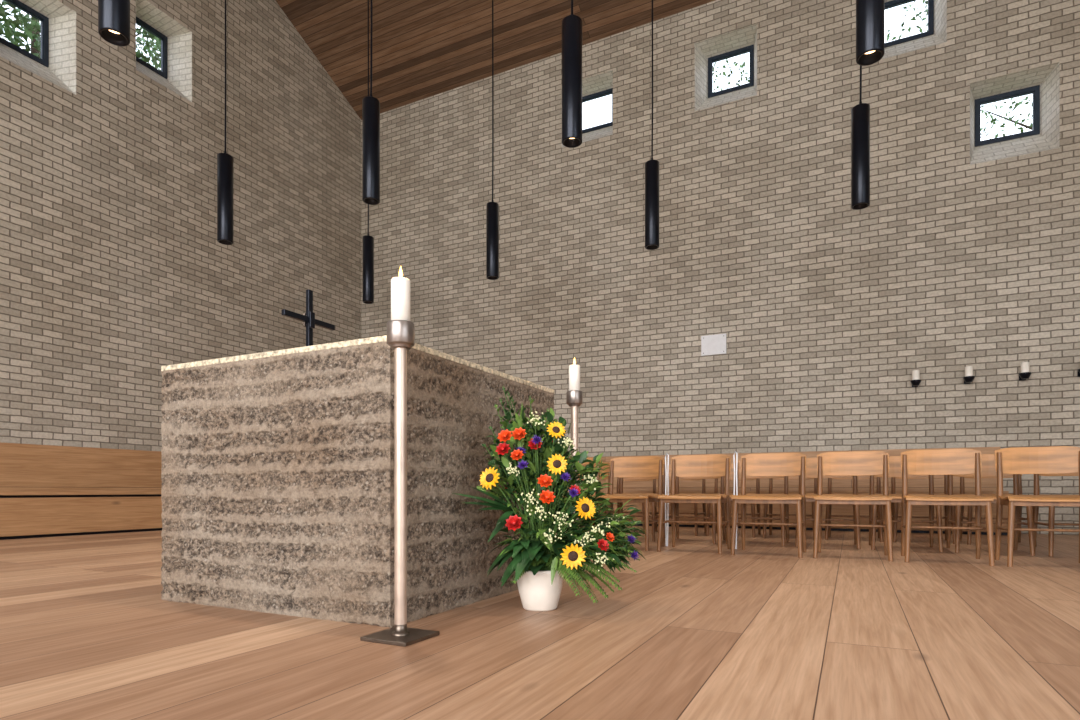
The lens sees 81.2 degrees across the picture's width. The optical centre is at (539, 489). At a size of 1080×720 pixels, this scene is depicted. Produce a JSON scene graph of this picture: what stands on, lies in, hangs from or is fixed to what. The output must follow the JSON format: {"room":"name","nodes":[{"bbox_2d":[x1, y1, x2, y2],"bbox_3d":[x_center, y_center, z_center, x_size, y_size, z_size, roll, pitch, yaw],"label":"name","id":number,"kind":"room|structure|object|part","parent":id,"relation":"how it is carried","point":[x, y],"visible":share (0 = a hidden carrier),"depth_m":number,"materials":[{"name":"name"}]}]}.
{"room":"house of worship","nodes":[
{"label":"house of worship","id":0,"kind":"room"},
{"bbox_2d":[0,0,360,450],"bbox_3d":[-6.262,-4.456,4.991,0.450,9.852,13.400,0,0,26],"label":"wall","id":1,"kind":"structure","parent":0,"point":[115,270],"depth_m":7.69,"materials":[{"name":"grey brick"}]},
{"bbox_2d":[0,0,48,66],"bbox_3d":[-5.595,-4.950,6.714,0.060,0.540,0.600,0,0,26],"label":"window","id":2,"kind":"structure","parent":1,"relation":"in","point":[44,60],"depth_m":6.89,"materials":[{"name":"black metal"}]},
{"bbox_2d":[136,17,166,78],"bbox_3d":[-4.979,-5.610,7.960,0.060,0.540,0.520,0,0,26],"label":"window","id":3,"kind":"structure","parent":1,"relation":"in","point":[162,37],"depth_m":8.09,"materials":[{"name":"black metal"}]},
{"bbox_2d":[275,0,714,119],"bbox_3d":[-0.412,-7.891,2.100,13.500,3.382,14.300,0,0,26],"label":"ceiling","id":4,"kind":"structure","parent":0,"point":[422,49],"depth_m":9.31,"materials":[{"name":"brown wood"}]},
{"bbox_2d":[98,0,129,46],"bbox_3d":[-2.305,-5.846,3.412,0.144,6.792,0.144,0,0,26],"label":"pendant lamp","id":5,"kind":"object","parent":4,"relation":"hanging from","point":[113,15],"visible":1,"depth_m":3.37,"materials":[{"name":"black metal"}]},
{"bbox_2d":[217,0,232,244],"bbox_3d":[-3.113,-5.363,6.232,0.144,5.825,0.144,0,0,26],"label":"pendant lamp","id":6,"kind":"object","parent":4,"relation":"hanging from","point":[224,160],"visible":1,"depth_m":6.18,"materials":[{"name":"black metal"}]},
{"bbox_2d":[362,0,373,303],"bbox_3d":[-2.245,-4.878,8.232,0.144,4.857,0.144,0,0,26],"label":"pendant lamp","id":7,"kind":"object","parent":4,"relation":"hanging from","point":[367,241],"visible":0.99,"depth_m":8.18,"materials":[{"name":"black metal"}]},
{"bbox_2d":[362,0,379,204],"bbox_3d":[-1.433,-5.374,5.348,0.144,5.847,0.144,0,0,26],"label":"pendant lamp","id":8,"kind":"object","parent":4,"relation":"hanging from","point":[370,104],"visible":1,"depth_m":5.29,"materials":[{"name":"black metal"}]},
{"bbox_2d":[486,0,498,279],"bbox_3d":[-0.548,-4.901,7.280,0.144,4.902,0.144,0,0,26],"label":"pendant lamp","id":9,"kind":"object","parent":4,"relation":"hanging from","point":[492,208],"visible":1,"depth_m":7.23,"materials":[{"name":"black metal"}]},
{"bbox_2d":[562,0,581,147],"bbox_3d":[0.226,-5.391,4.443,0.144,5.881,0.144,0,0,26],"label":"pendant lamp","id":10,"kind":"object","parent":4,"relation":"hanging from","point":[571,24],"visible":1,"depth_m":4.38,"materials":[{"name":"black metal"}]},
{"bbox_2d":[645,0,658,249],"bbox_3d":[1.132,-4.919,6.361,0.144,4.937,0.144,0,0,26],"label":"pendant lamp","id":11,"kind":"object","parent":4,"relation":"hanging from","point":[651,166],"visible":1,"depth_m":6.30,"materials":[{"name":"black metal"}]},
{"bbox_2d":[851,66,869,209],"bbox_3d":[2.768,-4.941,5.441,0.144,4.982,0.144,0,0,26],"label":"pendant lamp","id":12,"kind":"object","parent":4,"relation":"hanging from","point":[860,113],"visible":0.98,"depth_m":5.38,"materials":[{"name":"black metal"}]},
{"bbox_2d":[856,0,884,65],"bbox_3d":[1.871,-5.402,3.571,0.144,5.905,0.144,0,0,26],"label":"pendant lamp","id":13,"kind":"object","parent":4,"relation":"hanging from","point":[870,14],"visible":1,"depth_m":3.52,"materials":[{"name":"black metal"}]},
{"bbox_2d":[0,524,1079,719],"bbox_3d":[-0.412,0.520,2.100,13.500,0.100,14.300,0,0,26],"label":"floor","id":14,"kind":"structure","parent":0,"point":[761,631],"depth_m":1.93,"materials":[{"name":"brown wood"}]},
{"bbox_2d":[0,442,161,539],"bbox_3d":[-5.807,0.000,4.872,0.450,0.940,13.190,0,0,26],"label":"wooden bench","id":15,"kind":"object","parent":14,"relation":"on","point":[46,490],"visible":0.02,"depth_m":6.67,"materials":[{"name":"brown wood"}]},
{"bbox_2d":[161,335,553,627],"bbox_3d":[-0.775,-0.029,3.014,1.250,0.999,1.337,0,0,26],"label":"altar","id":16,"kind":"object","parent":14,"relation":"on","point":[277,475],"visible":0.79,"depth_m":2.41,"materials":[{"name":"stone"}]},
{"bbox_2d":[282,289,334,345],"bbox_3d":[-1.092,-0.738,2.982,0.140,0.416,0.310,0,0,26],"label":"cross","id":17,"kind":"object","parent":16,"relation":"on","point":[308,319],"depth_m":2.97,"materials":[{"name":"black metal"}]},
{"bbox_2d":[360,266,438,646],"bbox_3d":[-0.443,-0.121,2.004,0.176,1.183,0.176,0,0,26],"label":"candle stand","id":18,"kind":"object","parent":14,"relation":"on","point":[400,331],"visible":1,"depth_m":1.99,"materials":[{"name":"metal"}]},
{"bbox_3d":[-0.443,0.464,2.004,0.176,0.012,0.176,0,0,26],"label":"plate","id":19,"kind":"part","parent":18,"relation":"part of","materials":[{"name":"metal"}]},
{"bbox_2d":[391,277,409,320],"bbox_3d":[-0.443,-0.597,2.004,0.061,0.154,0.061,0,0,26],"label":"candle","id":20,"kind":"object","parent":18,"relation":"on","point":[400,286],"depth_m":1.98,"materials":[{"name":"white wax"}]},
{"bbox_3d":[-0.443,-0.001,2.004,0.056,0.918,0.056,0,0,26],"label":"rod","id":21,"kind":"part","parent":18,"relation":"part of","materials":[{"name":"metal"}]},
{"bbox_2d":[387,320,414,349],"bbox_3d":[-0.443,-0.490,2.004,0.087,0.080,0.087,0,0,26],"label":"candle cup","id":22,"kind":"object","parent":18,"relation":"on","point":[400,333],"depth_m":1.97,"materials":[{"name":"metal"}]},
{"bbox_2d":[452,386,645,611],"bbox_3d":[0.052,0.030,2.476,0.724,0.880,0.456,0,0,10],"label":"flower arrangement","id":23,"kind":"object","parent":14,"relation":"on","point":[540,561],"visible":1,"depth_m":2.41,"materials":[{"name":"green plant"}]},
{"bbox_3d":[0.000,0.389,2.499,0.202,0.162,0.202,0,0,0],"label":"plant pot","id":24,"kind":"part","parent":23,"relation":"part of","materials":[{"name":"white ceramic"}]},
{"bbox_2d":[554,458,601,534],"bbox_3d":[0.232,0.093,5.396,0.483,0.757,0.485,0,0,26],"label":"wooden chair","id":25,"kind":"object","parent":14,"relation":"on","point":[586,463],"visible":0.07,"depth_m":5.47,"materials":[{"name":"brown wood"}]},
{"bbox_2d":[564,357,594,579],"bbox_3d":[0.186,-0.121,3.389,0.176,1.183,0.176,0,0,26],"label":"candle stand","id":26,"kind":"object","parent":14,"relation":"on","point":[574,396],"visible":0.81,"depth_m":3.37,"materials":[{"name":"metal"}]},
{"bbox_3d":[0.186,-0.001,3.389,0.056,0.918,0.056,0,0,26],"label":"rod","id":27,"kind":"part","parent":26,"relation":"part of","materials":[{"name":"metal"}]},
{"bbox_2d":[566,365,582,406],"bbox_3d":[0.186,-0.562,3.389,0.087,0.224,0.087,0,0,26],"label":"candle","id":28,"kind":"object","parent":26,"relation":"on","point":[574,397],"depth_m":3.36,"materials":[{"name":"wax"}]},
{"bbox_3d":[0.186,0.464,3.389,0.176,0.012,0.176,0,0,26],"label":"plate","id":29,"kind":"part","parent":26,"relation":"part of","materials":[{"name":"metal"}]},
{"bbox_2d":[578,462,609,515],"bbox_3d":[0.433,0.093,6.290,0.483,0.757,0.485,0,0,28],"label":"wooden chair","id":30,"kind":"object","parent":14,"relation":"on","point":[608,463],"visible":0.06,"depth_m":6.39,"materials":[{"name":"brown wood"}]},
{"bbox_2d":[593,456,663,550],"bbox_3d":[0.726,0.093,5.160,0.483,0.757,0.485,0,0,27],"label":"wooden chair","id":31,"kind":"object","parent":14,"relation":"on","point":[642,466],"visible":0.7,"depth_m":5.29,"materials":[{"name":"brown wood"}]},
{"bbox_2d":[604,477,657,531],"bbox_3d":[1.014,0.093,7.016,0.483,0.757,0.485,0,0,28],"label":"wooden chair","id":32,"kind":"object","parent":14,"relation":"on","point":[618,479],"visible":0.27,"depth_m":7.09,"materials":[{"name":"brown wood"}]},
{"bbox_2d":[606,462,666,541],"bbox_3d":[0.931,0.093,6.048,0.483,0.757,0.485,0,0,26],"label":"wooden chair","id":33,"kind":"object","parent":14,"relation":"on","point":[652,515],"visible":0.27,"depth_m":6.09,"materials":[{"name":"brown wood"}]},
{"bbox_2d":[665,452,668,545],"bbox_3d":[1.046,0.077,5.193,0.036,0.774,0.020,0,0,26],"label":"metal post","id":34,"kind":"object","parent":14,"relation":"on","point":[667,465],"visible":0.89,"depth_m":5.19,"materials":[{"name":"metal"}]},
{"bbox_2d":[655,465,705,535],"bbox_3d":[1.498,0.093,6.744,0.483,0.757,0.485,0,0,27],"label":"wooden chair","id":35,"kind":"object","parent":14,"relation":"on","point":[695,513],"visible":0.27,"depth_m":6.78,"materials":[{"name":"brown wood"}]},
{"bbox_2d":[657,454,730,553],"bbox_3d":[1.208,0.093,4.902,0.483,0.757,0.485,0,0,26],"label":"wooden chair","id":36,"kind":"object","parent":14,"relation":"on","point":[717,465],"visible":1,"depth_m":5.00,"materials":[{"name":"brown wood"}]},
{"bbox_2d":[663,476,725,543],"bbox_3d":[1.421,0.093,5.785,0.483,0.757,0.485,0,0,28],"label":"wooden chair","id":37,"kind":"object","parent":14,"relation":"on","point":[713,505],"visible":0.33,"depth_m":5.83,"materials":[{"name":"brown wood"}]},
{"bbox_2d":[706,463,760,537],"bbox_3d":[2.010,0.093,6.528,0.483,0.757,0.485,0,0,27],"label":"wooden chair","id":38,"kind":"object","parent":14,"relation":"on","point":[731,476],"visible":0.29,"depth_m":6.57,"materials":[{"name":"brown wood"}]},
{"bbox_2d":[733,451,737,548],"bbox_3d":[1.536,0.077,4.951,0.036,0.774,0.020,0,0,26],"label":"metal post","id":39,"kind":"object","parent":14,"relation":"on","point":[735,451],"visible":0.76,"depth_m":4.94,"materials":[{"name":"metal"}]},
{"bbox_2d":[726,460,788,545],"bbox_3d":[1.928,0.093,5.560,0.483,0.757,0.485,0,0,26],"label":"wooden chair","id":40,"kind":"object","parent":14,"relation":"on","point":[784,508],"visible":0.38,"depth_m":5.61,"materials":[{"name":"brown wood"}]},
{"bbox_2d":[731,453,806,557],"bbox_3d":[1.702,0.093,4.666,0.483,0.757,0.485,0,0,27],"label":"wooden chair","id":41,"kind":"object","parent":14,"relation":"on","point":[760,464],"visible":0.99,"depth_m":4.76,"materials":[{"name":"brown wood"}]},
{"bbox_2d":[564,447,1008,534],"bbox_3d":[1.085,0.000,8.572,8.550,0.940,0.450,0,0,26],"label":"wooden chairs","id":42,"kind":"object","parent":14,"relation":"on","point":[988,485],"visible":0.12,"depth_m":7.41,"materials":[{"name":"brown wood"}]},
{"bbox_2d":[763,476,817,539],"bbox_3d":[2.502,0.093,6.269,0.483,0.757,0.485,0,0,27],"label":"wooden chair","id":43,"kind":"object","parent":14,"relation":"on","point":[770,514],"visible":0.24,"depth_m":6.32,"materials":[{"name":"brown wood"}]},
{"bbox_2d":[795,458,860,548],"bbox_3d":[2.422,0.093,5.309,0.483,0.757,0.485,0,0,25],"label":"wooden chair","id":44,"kind":"object","parent":14,"relation":"on","point":[811,466],"visible":0.26,"depth_m":5.36,"materials":[{"name":"brown wood"}]},
{"bbox_2d":[813,451,892,561],"bbox_3d":[2.202,0.093,4.444,0.483,0.757,0.485,0,0,26],"label":"wooden chair","id":45,"kind":"object","parent":14,"relation":"on","point":[850,463],"visible":1,"depth_m":4.54,"materials":[{"name":"brown wood"}]},
{"bbox_2d":[825,476,882,541],"bbox_3d":[2.998,0.093,6.019,0.483,0.757,0.485,0,0,27],"label":"wooden chair","id":46,"kind":"object","parent":14,"relation":"on","point":[828,506],"visible":0.33,"depth_m":6.06,"materials":[{"name":"brown wood"}]},
{"bbox_2d":[869,456,942,551],"bbox_3d":[2.920,0.093,5.063,0.483,0.757,0.485,0,0,25],"label":"wooden chair","id":47,"kind":"object","parent":14,"relation":"on","point":[894,461],"visible":0.39,"depth_m":5.12,"materials":[{"name":"brown wood"}]},
{"bbox_2d":[891,475,954,543],"bbox_3d":[3.492,0.093,5.768,0.483,0.757,0.485,0,0,26],"label":"wooden chair","id":48,"kind":"object","parent":14,"relation":"on","point":[894,506],"visible":0.27,"depth_m":5.82,"materials":[{"name":"brown wood"}]},
{"bbox_2d":[901,449,994,565],"bbox_3d":[2.690,0.093,4.197,0.483,0.757,0.485,0,0,26],"label":"wooden chair","id":49,"kind":"object","parent":14,"relation":"on","point":[930,461],"visible":1,"depth_m":4.29,"materials":[{"name":"brown wood"}]},
{"bbox_2d":[946,454,1034,555],"bbox_3d":[3.412,0.093,4.806,0.483,0.757,0.485,0,0,25],"label":"wooden chair","id":50,"kind":"object","parent":14,"relation":"on","point":[988,460],"visible":0.42,"depth_m":4.88,"materials":[{"name":"brown wood"}]},
{"bbox_2d":[960,474,1036,546],"bbox_3d":[3.993,0.093,5.531,0.483,0.757,0.485,0,0,25],"label":"wooden chair","id":51,"kind":"object","parent":14,"relation":"on","point":[969,517],"visible":0.25,"depth_m":5.59,"materials":[{"name":"brown wood"}]},
{"bbox_2d":[995,446,1079,566],"bbox_3d":[3.178,0.093,3.949,0.483,0.757,0.485,0,0,27],"label":"wooden chair","id":52,"kind":"object","parent":14,"relation":"on","point":[1051,459],"visible":0.99,"depth_m":4.09,"materials":[{"name":"brown wood"}]},
{"bbox_2d":[1033,472,1078,556],"bbox_3d":[3.910,0.093,4.562,0.483,0.757,0.485,0,0,25],"label":"wooden chair","id":53,"kind":"object","parent":14,"relation":"on","point":[1051,517],"visible":0.25,"depth_m":4.67,"materials":[{"name":"brown wood"}]},
{"bbox_2d":[361,0,1079,534],"bbox_3d":[2.656,-2.965,8.308,13.500,6.870,0.450,0,0,26],"label":"wall","id":54,"kind":"structure","parent":0,"point":[961,254],"depth_m":7.96,"materials":[{"name":"grey brick"}]},
{"bbox_2d":[582,88,612,133],"bbox_3d":[0.847,-5.630,9.387,0.600,0.540,0.060,0,0,26],"label":"window","id":55,"kind":"structure","parent":54,"relation":"in","point":[608,91],"depth_m":9.35,"materials":[{"name":"black metal"}]},
{"bbox_2d":[701,333,726,355],"bbox_3d":[2.270,-1.897,8.231,0.320,0.260,0.031,0,0,26],"label":"wall sign","id":56,"kind":"object","parent":54,"relation":"attached to","point":[716,344],"visible":1,"depth_m":8.22,"materials":[{"name":"white paint"}]},
{"bbox_2d":[708,44,753,97],"bbox_3d":[2.583,-5.650,8.528,0.600,0.540,0.060,0,0,26],"label":"window","id":57,"kind":"structure","parent":54,"relation":"in","point":[747,49],"depth_m":8.51,"materials":[{"name":"black metal"}]},
{"bbox_2d":[885,0,933,47],"bbox_3d":[4.410,-5.680,7.625,0.600,0.540,0.060,0,0,26],"label":"window","id":58,"kind":"structure","parent":54,"relation":"in","point":[893,3],"depth_m":7.56,"materials":[{"name":"black metal"}]},
{"bbox_2d":[910,370,921,386],"bbox_3d":[4.267,-1.272,7.158,0.110,0.184,0.185,0,0,26],"label":"candle sconce","id":59,"kind":"object","parent":54,"relation":"attached to","point":[915,381],"visible":1,"depth_m":7.09,"materials":[{"name":"white wax"}]},
{"bbox_2d":[963,366,974,383],"bbox_3d":[4.716,-1.272,6.936,0.110,0.184,0.185,0,0,26],"label":"candle sconce","id":60,"kind":"object","parent":54,"relation":"attached to","point":[969,377],"visible":1,"depth_m":6.87,"materials":[{"name":"white wax"}]},
{"bbox_2d":[975,85,1039,146],"bbox_3d":[5.313,-4.245,7.179,0.600,0.540,0.060,0,0,26],"label":"window","id":61,"kind":"structure","parent":54,"relation":"in","point":[1034,90],"depth_m":7.14,"materials":[{"name":"black metal"}]},
{"bbox_2d":[1019,362,1031,380],"bbox_3d":[5.162,-1.272,6.716,0.110,0.184,0.185,0,0,26],"label":"candle sconce","id":62,"kind":"object","parent":54,"relation":"attached to","point":[1025,373],"visible":1,"depth_m":6.65,"materials":[{"name":"white wax"}]},
{"label":"outside","id":63,"kind":"structure","parent":0,"visible":0},
{"bbox_3d":[0.000,0.655,0.000,80.000,0.130,80.000,0,0,26],"label":"lawn","id":64,"kind":"structure","parent":63,"visible":0},
{"bbox_2d":[0,0,160,70],"bbox_3d":[-8.295,-4.329,9.748,3.202,9.880,6.820,0,0,26],"label":"tree","id":65,"kind":"object","parent":64,"relation":"on","point":[32,30],"visible":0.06,"depth_m":9.59,"materials":[{"name":"green plant"}]},
{"bbox_2d":[713,55,749,92],"bbox_3d":[3.850,-4.774,15.121,3.294,10.770,1.855,0,0,44],"label":"tree","id":66,"kind":"object","parent":64,"relation":"on","point":[736,64],"visible":0.1,"depth_m":14.36,"materials":[{"name":"green plant"}]},
{"bbox_2d":[887,0,1031,137],"bbox_3d":[9.214,-4.524,11.469,5.172,10.270,2.930,0,0,26],"label":"tree","id":67,"kind":"object","parent":64,"relation":"on","point":[923,1],"visible":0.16,"depth_m":11.71,"materials":[{"name":"green plant"}]}
]}

